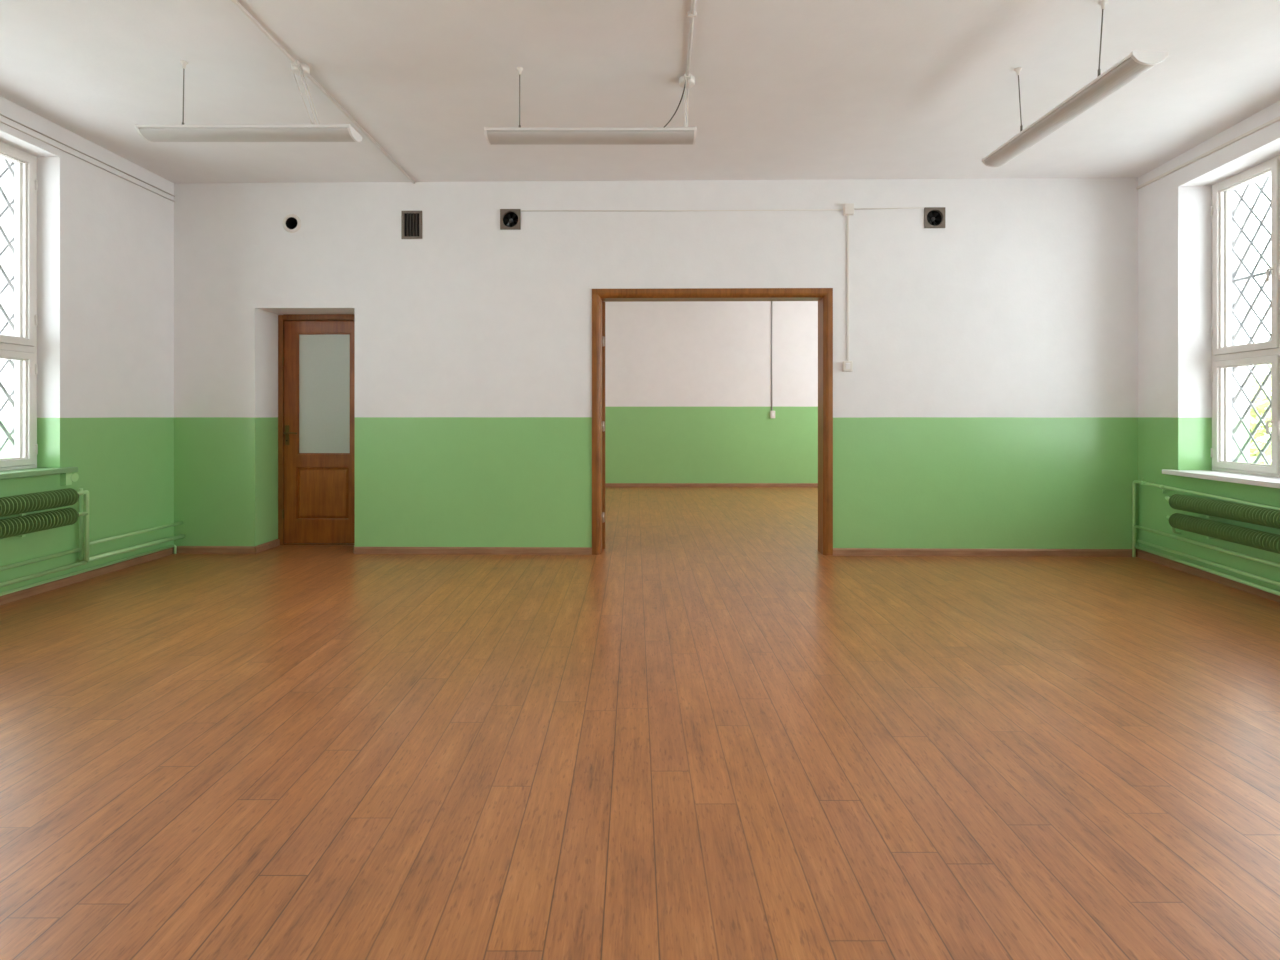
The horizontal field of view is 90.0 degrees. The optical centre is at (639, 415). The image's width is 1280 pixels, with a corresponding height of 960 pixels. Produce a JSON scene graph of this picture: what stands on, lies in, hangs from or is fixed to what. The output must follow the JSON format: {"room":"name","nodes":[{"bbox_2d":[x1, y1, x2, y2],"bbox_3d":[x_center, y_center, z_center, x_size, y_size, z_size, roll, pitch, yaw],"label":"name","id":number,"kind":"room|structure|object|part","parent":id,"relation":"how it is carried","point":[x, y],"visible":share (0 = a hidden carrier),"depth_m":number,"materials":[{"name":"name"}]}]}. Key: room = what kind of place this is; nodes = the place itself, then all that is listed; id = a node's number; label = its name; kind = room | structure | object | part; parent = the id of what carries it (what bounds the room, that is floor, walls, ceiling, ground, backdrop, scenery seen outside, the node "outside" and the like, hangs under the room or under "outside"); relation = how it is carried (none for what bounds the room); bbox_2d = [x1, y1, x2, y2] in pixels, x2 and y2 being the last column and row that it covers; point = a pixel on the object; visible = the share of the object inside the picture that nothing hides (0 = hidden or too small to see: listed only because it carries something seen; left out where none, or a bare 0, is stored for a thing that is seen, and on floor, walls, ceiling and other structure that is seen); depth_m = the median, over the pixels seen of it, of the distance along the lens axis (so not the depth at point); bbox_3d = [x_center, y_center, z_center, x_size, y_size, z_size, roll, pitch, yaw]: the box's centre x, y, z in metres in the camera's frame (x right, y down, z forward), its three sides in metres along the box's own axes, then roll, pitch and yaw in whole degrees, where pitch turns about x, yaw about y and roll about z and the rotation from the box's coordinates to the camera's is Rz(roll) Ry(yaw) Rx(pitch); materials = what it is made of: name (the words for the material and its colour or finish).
{"room":"community hall","nodes":[
{"label":"community hall","id":0,"kind":"room"},
{"bbox_2d":[0,96,173,592],"bbox_3d":[-4.207,-0.459,1.821,0.500,3.257,7.446,0,0,0],"label":"wall","id":1,"kind":"structure","parent":0,"point":[105,241],"depth_m":4.68,"materials":[{"name":"white paint"}]},
{"bbox_2d":[0,158,14,457],"bbox_3d":[-4.256,-0.714,3.492,0.029,2.117,1.776,0,0,0],"label":"window grille","id":2,"kind":"object","parent":1,"relation":"in","point":[9,166],"visible":0.35,"depth_m":4.32,"materials":[{"name":"white metal"}]},
{"bbox_2d":[0,141,78,484],"bbox_3d":[-4.060,-0.650,3.496,0.305,2.249,1.966,0,0,0],"label":"window","id":3,"kind":"structure","parent":1,"relation":"in","point":[21,347],"depth_m":4.32,"materials":[{"name":"white paint"}]},
{"bbox_3d":[-4.195,-0.709,3.493,0.035,2.128,1.778,0,0,0],"label":"sash","id":4,"kind":"part","parent":3,"relation":"part of","materials":[{"name":"white paint"}]},
{"bbox_3d":[-4.138,-1.112,4.086,0.047,1.276,0.545,0,0,0],"label":"sash","id":5,"kind":"part","parent":3,"relation":"part of","materials":[{"name":"white paint"}]},
{"bbox_3d":[-4.138,-0.048,4.086,0.047,0.757,0.545,0,0,0],"label":"sash","id":6,"kind":"part","parent":3,"relation":"part of","materials":[{"name":"white paint"}]},
{"bbox_3d":[-4.147,-0.710,3.493,0.050,2.129,1.780,0,0,0],"label":"frame","id":7,"kind":"part","parent":3,"relation":"part of","materials":[{"name":"white paint"}]},
{"bbox_3d":[-4.025,0.372,3.487,0.235,0.034,1.946,0,0,0],"label":"sill","id":8,"kind":"part","parent":3,"relation":"part of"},
{"bbox_2d":[0,548,81,570],"bbox_3d":[-3.915,0.948,1.473,0.025,0.045,6.045,0,0,0],"label":"pipe","id":9,"kind":"object","parent":1,"relation":"attached to","point":[26,562],"visible":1,"depth_m":4.18,"materials":[{"name":"green metal"}]},
{"bbox_2d":[0,561,86,586],"bbox_3d":[-3.885,1.039,1.476,0.025,0.045,6.051,0,0,0],"label":"pipe","id":10,"kind":"object","parent":1,"relation":"attached to","point":[54,570],"visible":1,"depth_m":4.16,"materials":[{"name":"green metal"}]},
{"bbox_2d":[0,488,88,560],"bbox_3d":[-3.886,0.754,3.603,0.164,0.530,1.822,0,0,0],"label":"radiator","id":11,"kind":"object","parent":1,"relation":"attached to","point":[19,526],"visible":1,"depth_m":4.11,"materials":[{"name":"green metal"}]},
{"bbox_2d":[0,547,172,604],"bbox_3d":[-3.948,1.140,1.924,0.018,0.060,7.048,0,0,0],"label":"baseboard","id":12,"kind":"structure","parent":1,"relation":"attached to","point":[25,593],"depth_m":4.52,"materials":[{"name":"brown wood"}]},
{"bbox_2d":[0,114,174,196],"bbox_3d":[-3.957,-1.865,3.064,0.008,0.027,4.796,0,0,0],"label":"cable","id":13,"kind":"object","parent":1,"relation":"attached to","point":[0,114],"visible":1,"depth_m":4.54,"materials":[{"name":"white plastic"}]},
{"bbox_2d":[0,121,174,201],"bbox_3d":[-3.957,-1.823,3.064,0.008,0.019,4.796,0,0,0],"label":"cable","id":14,"kind":"object","parent":1,"relation":"attached to","point":[0,121],"visible":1,"depth_m":4.52,"materials":[{"name":"white plastic"}]},
{"bbox_2d":[0,487,1279,959],"bbox_3d":[0.050,1.245,4.525,10.500,0.150,12.850,0,0,0],"label":"floor","id":15,"kind":"structure","parent":0,"point":[710,733],"depth_m":2.23,"materials":[{"name":"brown wood"}]},
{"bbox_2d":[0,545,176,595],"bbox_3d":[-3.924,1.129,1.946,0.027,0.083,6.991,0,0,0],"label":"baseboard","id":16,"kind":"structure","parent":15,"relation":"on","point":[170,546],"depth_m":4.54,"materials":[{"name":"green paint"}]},
{"bbox_2d":[0,0,1279,186],"bbox_3d":[0.050,-2.087,4.525,10.500,0.200,12.850,0,0,0],"label":"ceiling","id":17,"kind":"structure","parent":0,"point":[782,89],"depth_m":3.79,"materials":[{"name":"white paint"}]},
{"bbox_2d":[135,60,361,141],"bbox_3d":[-2.203,-1.774,3.625,1.190,0.426,0.164,0,0,0],"label":"lamp","id":18,"kind":"object","parent":17,"relation":"hanging from","point":[151,133],"visible":1,"depth_m":3.58,"materials":[{"name":"white metal"}]},
{"bbox_3d":[-2.576,-1.798,3.609,0.012,0.371,0.052,0,0,-37],"label":"suspension rod","id":19,"kind":"part","parent":18,"relation":"part of","materials":[{"name":"grey metal"}]},
{"bbox_2d":[139,128,354,141],"bbox_3d":[-2.203,-1.583,3.625,1.166,0.040,0.146,0,0,0],"label":"diffuser","id":20,"kind":"object","parent":18,"relation":"attached to","point":[149,134],"depth_m":3.58,"materials":[{"name":"white plastic"}]},
{"bbox_3d":[-1.910,-1.783,3.620,0.116,0.342,0.012,0,0,-5],"label":"suspension rod","id":21,"kind":"part","parent":18,"relation":"part of","materials":[{"name":"white plastic"}]},
{"bbox_3d":[-1.863,-1.794,3.606,0.133,0.363,0.010,0,0,-25],"label":"power cord","id":22,"kind":"part","parent":18,"relation":"part of","materials":[{"name":"white plastic"}]},
{"bbox_2d":[291,60,309,76],"bbox_3d":[-1.930,-1.968,3.628,0.092,0.038,0.114,0,0,0],"label":"junction box","id":23,"kind":"object","parent":17,"relation":"attached to","point":[294,68],"visible":0.93,"depth_m":3.61,"materials":[{"name":"white plastic"}]},
{"bbox_2d":[231,0,414,183],"bbox_3d":[-1.939,-1.978,2.492,0.019,0.019,5.870,0,0,0],"label":"cable conduit","id":24,"kind":"object","parent":17,"relation":"attached to","point":[235,2],"visible":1,"depth_m":3.92,"materials":[{"name":"white plastic"}]},
{"bbox_2d":[484,67,696,144],"bbox_3d":[-0.278,-1.774,3.660,1.190,0.426,0.164,0,0,0],"label":"lamp","id":25,"kind":"object","parent":17,"relation":"hanging from","point":[519,135],"visible":1,"depth_m":3.60,"materials":[{"name":"white metal"}]},
{"bbox_3d":[-0.688,-1.798,3.660,0.011,0.371,0.011,0,0,-22],"label":"suspension rod","id":26,"kind":"part","parent":25,"relation":"part of","materials":[{"name":"grey metal"}]},
{"bbox_2d":[487,130,693,144],"bbox_3d":[-0.278,-1.583,3.660,1.166,0.040,0.146,0,0,0],"label":"diffuser","id":27,"kind":"object","parent":25,"relation":"attached to","point":[494,137],"depth_m":3.61,"materials":[{"name":"white plastic"}]},
{"bbox_3d":[0.195,-1.785,3.667,0.190,0.346,0.020,0,0,-34],"label":"power cord","id":28,"kind":"part","parent":25,"relation":"part of","materials":[{"name":"black plastic"}]},
{"bbox_3d":[0.268,-1.790,3.694,0.018,0.354,0.078,0,0,12],"label":"power cord","id":29,"kind":"part","parent":25,"relation":"part of","materials":[{"name":"white plastic"}]},
{"bbox_2d":[679,73,694,88],"bbox_3d":[0.277,-1.968,3.763,0.092,0.038,0.114,0,0,0],"label":"junction box","id":30,"kind":"object","parent":17,"relation":"attached to","point":[690,77],"visible":0.96,"depth_m":3.74,"materials":[{"name":"white plastic"}]},
{"bbox_2d":[686,0,695,75],"bbox_3d":[0.218,-1.976,1.799,0.042,0.021,3.884,0,0,2],"label":"cable conduit","id":31,"kind":"object","parent":17,"relation":"attached to","point":[692,13],"visible":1,"depth_m":3.29,"materials":[{"name":"white plastic"}]},
{"bbox_2d":[982,0,1168,167],"bbox_3d":[2.240,-1.774,3.430,0.174,0.426,1.190,0,0,-2],"label":"lamp","id":32,"kind":"object","parent":17,"relation":"hanging from","point":[1136,63],"visible":1,"depth_m":3.23,"materials":[{"name":"white metal"}]},
{"bbox_3d":[2.175,-1.798,3.663,0.028,0.371,0.012,0,0,-2],"label":"suspension rod","id":33,"kind":"part","parent":32,"relation":"part of","materials":[{"name":"grey metal"}]},
{"bbox_2d":[984,57,1156,166],"bbox_3d":[2.245,-1.583,3.430,0.146,0.040,1.166,0,0,-2],"label":"diffuser","id":34,"kind":"object","parent":32,"relation":"attached to","point":[1126,70],"depth_m":3.27,"materials":[{"name":"white plastic"}]},
{"bbox_3d":[2.210,-1.798,3.069,0.030,0.371,0.012,0,0,-2],"label":"suspension rod","id":35,"kind":"part","parent":32,"relation":"part of","materials":[{"name":"grey metal"}]},
{"bbox_2d":[174,178,1137,548],"bbox_3d":[0.090,-0.459,5.611,9.534,3.257,0.420,0,0,1],"label":"wall","id":36,"kind":"structure","parent":0,"point":[989,398],"depth_m":5.40,"materials":[{"name":"white paint"}]},
{"bbox_2d":[86,534,184,561],"bbox_3d":[-3.896,1.017,4.979,0.034,0.043,0.962,0,0,0],"label":"pipe","id":37,"kind":"object","parent":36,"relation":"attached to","point":[100,556],"visible":1,"depth_m":4.91,"materials":[{"name":"green metal"}]},
{"bbox_2d":[89,521,182,544],"bbox_3d":[-3.910,0.908,4.997,0.024,0.029,0.926,0,0,0],"label":"pipe","id":38,"kind":"object","parent":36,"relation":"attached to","point":[181,522],"visible":0.95,"depth_m":4.93,"materials":[{"name":"green metal"}]},
{"bbox_2d":[282,214,300,232],"bbox_3d":[-2.961,-1.639,5.568,0.160,0.160,0.264,0,0,1],"label":"air vent","id":39,"kind":"object","parent":36,"relation":"in","point":[291,223],"visible":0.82,"depth_m":5.44,"materials":[{"name":"white plastic"}]},
{"bbox_2d":[278,314,354,544],"bbox_3d":[-2.848,0.127,5.798,0.855,2.093,0.147,0,0,1],"label":"door","id":40,"kind":"structure","parent":36,"relation":"in","point":[316,352],"depth_m":5.80,"materials":[{"name":"brown wood"}]},
{"bbox_3d":[-3.195,0.173,5.796,0.036,0.180,0.008,0,0,1],"label":"handle","id":41,"kind":"part","parent":40,"relation":"part of","materials":[{"name":"black metal"}]},
{"bbox_3d":[-2.876,0.700,5.816,0.476,0.466,0.025,0,0,1],"label":"panel","id":42,"kind":"part","parent":40,"relation":"part of","materials":[{"name":"brown wood"}]},
{"bbox_3d":[-2.863,-0.202,5.816,0.488,1.100,0.006,0,0,1],"label":"glass pane","id":43,"kind":"part","parent":40,"relation":"part of","materials":[{"name":"white glass"}]},
{"bbox_2d":[401,211,421,238],"bbox_3d":[-1.934,-1.621,5.529,0.176,0.240,0.208,0,0,1],"label":"air vent","id":44,"kind":"object","parent":36,"relation":"in","point":[411,221],"visible":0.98,"depth_m":5.43,"materials":[{"name":"black metal"}]},
{"bbox_2d":[500,209,520,229],"bbox_3d":[-1.096,-1.664,5.490,0.172,0.172,0.160,0,0,1],"label":"exhaust fan","id":45,"kind":"object","parent":36,"relation":"attached to","point":[510,219],"visible":0.98,"depth_m":5.41,"materials":[{"name":"black plastic"}]},
{"bbox_2d":[602,302,604,548],"bbox_3d":[-0.366,0.082,6.028,0.042,2.170,0.884,0,0,-6],"label":"door","id":46,"kind":"structure","parent":36,"relation":"in","point":[603,303],"depth_m":5.60,"materials":[{"name":"brown wood"}]},
{"bbox_2d":[177,539,1138,556],"bbox_3d":[0.089,1.140,5.562,8.134,0.060,0.358,0,0,1],"label":"baseboard","id":47,"kind":"structure","parent":36,"relation":"attached to","point":[274,543],"depth_m":5.39,"materials":[{"name":"brown wood"}]},
{"bbox_2d":[521,209,842,210],"bbox_3d":[0.349,-1.732,5.392,2.713,0.016,0.009,0,0,1],"label":"cable","id":48,"kind":"object","parent":36,"relation":"attached to","point":[805,209],"visible":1,"depth_m":5.39,"materials":[{"name":"white plastic"}]},
{"bbox_2d":[592,288,832,555],"bbox_3d":[0.606,0.049,5.475,2.022,2.242,0.196,0,0,1],"label":"trim","id":49,"kind":"structure","parent":36,"relation":"attached to","point":[824,296],"depth_m":5.39,"materials":[{"name":"brown wood"}]},
{"bbox_2d":[842,361,852,371],"bbox_3d":[1.738,-0.416,5.357,0.080,0.088,0.037,0,0,1],"label":"light switch","id":50,"kind":"object","parent":36,"relation":"attached to","point":[847,366],"visible":1,"depth_m":5.35,"materials":[{"name":"white plastic"}]},
{"bbox_2d":[847,215,848,360],"bbox_3d":[1.745,-1.072,5.368,0.018,1.224,0.014,0,0,1],"label":"cable conduit","id":51,"kind":"object","parent":36,"relation":"attached to","point":[847,215],"visible":1,"depth_m":5.36,"materials":[{"name":"white plastic"}]},
{"bbox_2d":[843,203,853,214],"bbox_3d":[1.747,-1.730,5.355,0.084,0.092,0.040,0,0,1],"label":"junction box","id":52,"kind":"object","parent":36,"relation":"attached to","point":[848,208],"visible":1,"depth_m":5.33,"materials":[{"name":"white plastic"}]},
{"bbox_3d":[1.746,-1.730,5.338,0.072,0.080,0.005,0,0,1],"label":"lid","id":53,"kind":"part","parent":52,"relation":"part of","materials":[{"name":"white plastic"}]},
{"bbox_2d":[854,207,923,209],"bbox_3d":[2.085,-1.740,5.365,0.592,0.016,0.009,0,0,1],"label":"cable","id":54,"kind":"object","parent":36,"relation":"attached to","point":[910,207],"visible":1,"depth_m":5.36,"materials":[{"name":"white plastic"}]},
{"bbox_2d":[924,207,944,227],"bbox_3d":[2.469,-1.659,5.434,0.172,0.172,0.160,0,0,1],"label":"exhaust fan","id":55,"kind":"object","parent":36,"relation":"attached to","point":[934,217],"visible":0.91,"depth_m":5.36,"materials":[{"name":"black plastic"}]},
{"bbox_2d":[605,301,817,482],"bbox_3d":[0.550,-0.459,10.700,9.100,3.257,0.300,0,0,0],"label":"wall","id":56,"kind":"structure","parent":0,"point":[688,383],"depth_m":10.55,"materials":[{"name":"white paint"}]},
{"bbox_2d":[605,483,817,486],"bbox_3d":[0.550,1.139,10.541,8.300,0.062,0.018,0,0,0],"label":"baseboard","id":57,"kind":"structure","parent":56,"relation":"attached to","point":[606,484],"depth_m":10.53,"materials":[{"name":"brown wood"}]},
{"bbox_2d":[771,301,771,410],"bbox_3d":[2.171,-1.037,10.542,0.019,1.900,0.017,0,0,0],"label":"cable","id":58,"kind":"object","parent":56,"relation":"attached to","point":[771,301],"visible":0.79,"depth_m":10.54,"materials":[{"name":"grey paint"}]},
{"bbox_2d":[770,411,774,417],"bbox_3d":[2.184,-0.025,10.530,0.080,0.124,0.041,0,0,0],"label":"light switch","id":59,"kind":"object","parent":56,"relation":"attached to","point":[772,413],"visible":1,"depth_m":10.51,"materials":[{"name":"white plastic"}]},
{"bbox_2d":[1138,100,1279,591],"bbox_3d":[4.056,-0.459,1.751,0.500,3.257,7.317,0,0,6],"label":"wall","id":60,"kind":"structure","parent":0,"point":[1175,218],"depth_m":4.88,"materials":[{"name":"white paint"}]},
{"bbox_2d":[1132,477,1279,556],"bbox_3d":[3.988,0.832,4.199,0.040,0.675,2.261,0,0,6],"label":"pipe","id":61,"kind":"object","parent":60,"relation":"attached to","point":[1163,487],"visible":0.93,"depth_m":4.97,"materials":[{"name":"green metal"}]},
{"bbox_2d":[1134,545,1279,595],"bbox_3d":[4.001,1.101,4.237,0.027,0.066,2.126,0,0,6],"label":"pipe","id":62,"kind":"object","parent":60,"relation":"attached to","point":[1266,589],"visible":1,"depth_m":4.49,"materials":[{"name":"green metal"}]},
{"bbox_2d":[1134,525,1279,567],"bbox_3d":[3.996,0.927,4.237,0.025,0.054,2.136,0,0,5],"label":"pipe","id":63,"kind":"object","parent":60,"relation":"attached to","point":[1135,526],"visible":1,"depth_m":4.48,"materials":[{"name":"green metal"}]},
{"bbox_2d":[1136,116,1279,188],"bbox_3d":[3.927,-1.852,3.096,0.022,0.118,4.496,0,0,5],"label":"cable trunking","id":64,"kind":"object","parent":60,"relation":"attached to","point":[1276,119],"visible":1,"depth_m":4.52,"materials":[{"name":"white plastic"}]},
{"bbox_2d":[1137,550,1279,602],"bbox_3d":[3.808,1.140,1.877,0.018,0.060,6.919,0,0,6],"label":"baseboard","id":65,"kind":"structure","parent":60,"relation":"attached to","point":[1140,553],"depth_m":4.60,"materials":[{"name":"brown wood"}]},
{"bbox_2d":[1137,540,1279,585],"bbox_3d":[4.000,1.043,4.222,0.025,0.052,2.095,0,0,6],"label":"pipe","id":66,"kind":"object","parent":60,"relation":"attached to","point":[1139,541],"visible":1,"depth_m":4.48,"materials":[{"name":"green metal"}]},
{"bbox_2d":[1162,155,1279,488],"bbox_3d":[4.115,-0.652,3.679,0.405,2.198,2.519,0,0,6],"label":"window","id":67,"kind":"structure","parent":60,"relation":"in","point":[1225,356],"depth_m":4.73,"materials":[{"name":"white paint"}]},
{"bbox_3d":[4.080,0.430,3.682,0.335,0.034,2.519,0,0,6],"label":"sill","id":68,"kind":"part","parent":67,"relation":"part of","materials":[{"name":"white stone"}]},
{"bbox_3d":[4.254,-0.669,3.681,0.050,2.164,2.370,0,0,6],"label":"frame","id":69,"kind":"part","parent":67,"relation":"part of","materials":[{"name":"white paint"}]},
{"bbox_3d":[4.326,-1.093,4.567,0.047,1.268,0.544,0,0,6],"label":"sash","id":70,"kind":"part","parent":67,"relation":"part of","materials":[{"name":"white paint"}]},
{"bbox_3d":[4.326,-0.011,4.567,0.047,0.800,0.544,0,0,6],"label":"sash","id":71,"kind":"part","parent":67,"relation":"part of","materials":[{"name":"white paint"}]},
{"bbox_3d":[4.301,-0.669,3.676,0.035,2.163,2.368,0,0,6],"label":"sash","id":72,"kind":"part","parent":67,"relation":"part of","materials":[{"name":"white paint"}]},
{"bbox_3d":[4.254,-0.966,4.321,0.049,0.120,0.022,0,0,6],"label":"handle","id":73,"kind":"part","parent":67,"relation":"part of","materials":[{"name":"white plastic"}]},
{"bbox_3d":[4.254,0.062,4.321,0.049,0.120,0.022,0,0,6],"label":"handle","id":74,"kind":"part","parent":67,"relation":"part of","materials":[{"name":"white plastic"}]},
{"bbox_2d":[1165,494,1279,553],"bbox_3d":[3.917,0.733,3.746,0.162,0.327,2.259,0,0,6],"label":"radiator","id":75,"kind":"object","parent":60,"relation":"attached to","point":[1267,541],"visible":1,"depth_m":4.26,"materials":[{"name":"green metal"}]},
{"bbox_2d":[1232,174,1270,464],"bbox_3d":[4.370,-0.673,3.670,0.040,2.152,2.366,0,0,6],"label":"window grille","id":76,"kind":"object","parent":60,"relation":"in","point":[1252,275],"visible":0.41,"depth_m":4.69,"materials":[{"name":"white metal"}]},
{"label":"outside","id":77,"kind":"structure","parent":0,"visible":0},
{"bbox_2d":[1250,364,1270,464],"bbox_3d":[8.614,0.444,8.983,2.044,3.065,2.084,0,0,0],"label":"leafy tree","id":78,"kind":"object","parent":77,"point":[1262,402],"visible":0.12,"depth_m":8.57,"materials":[{"name":"green plant"}]}
]}

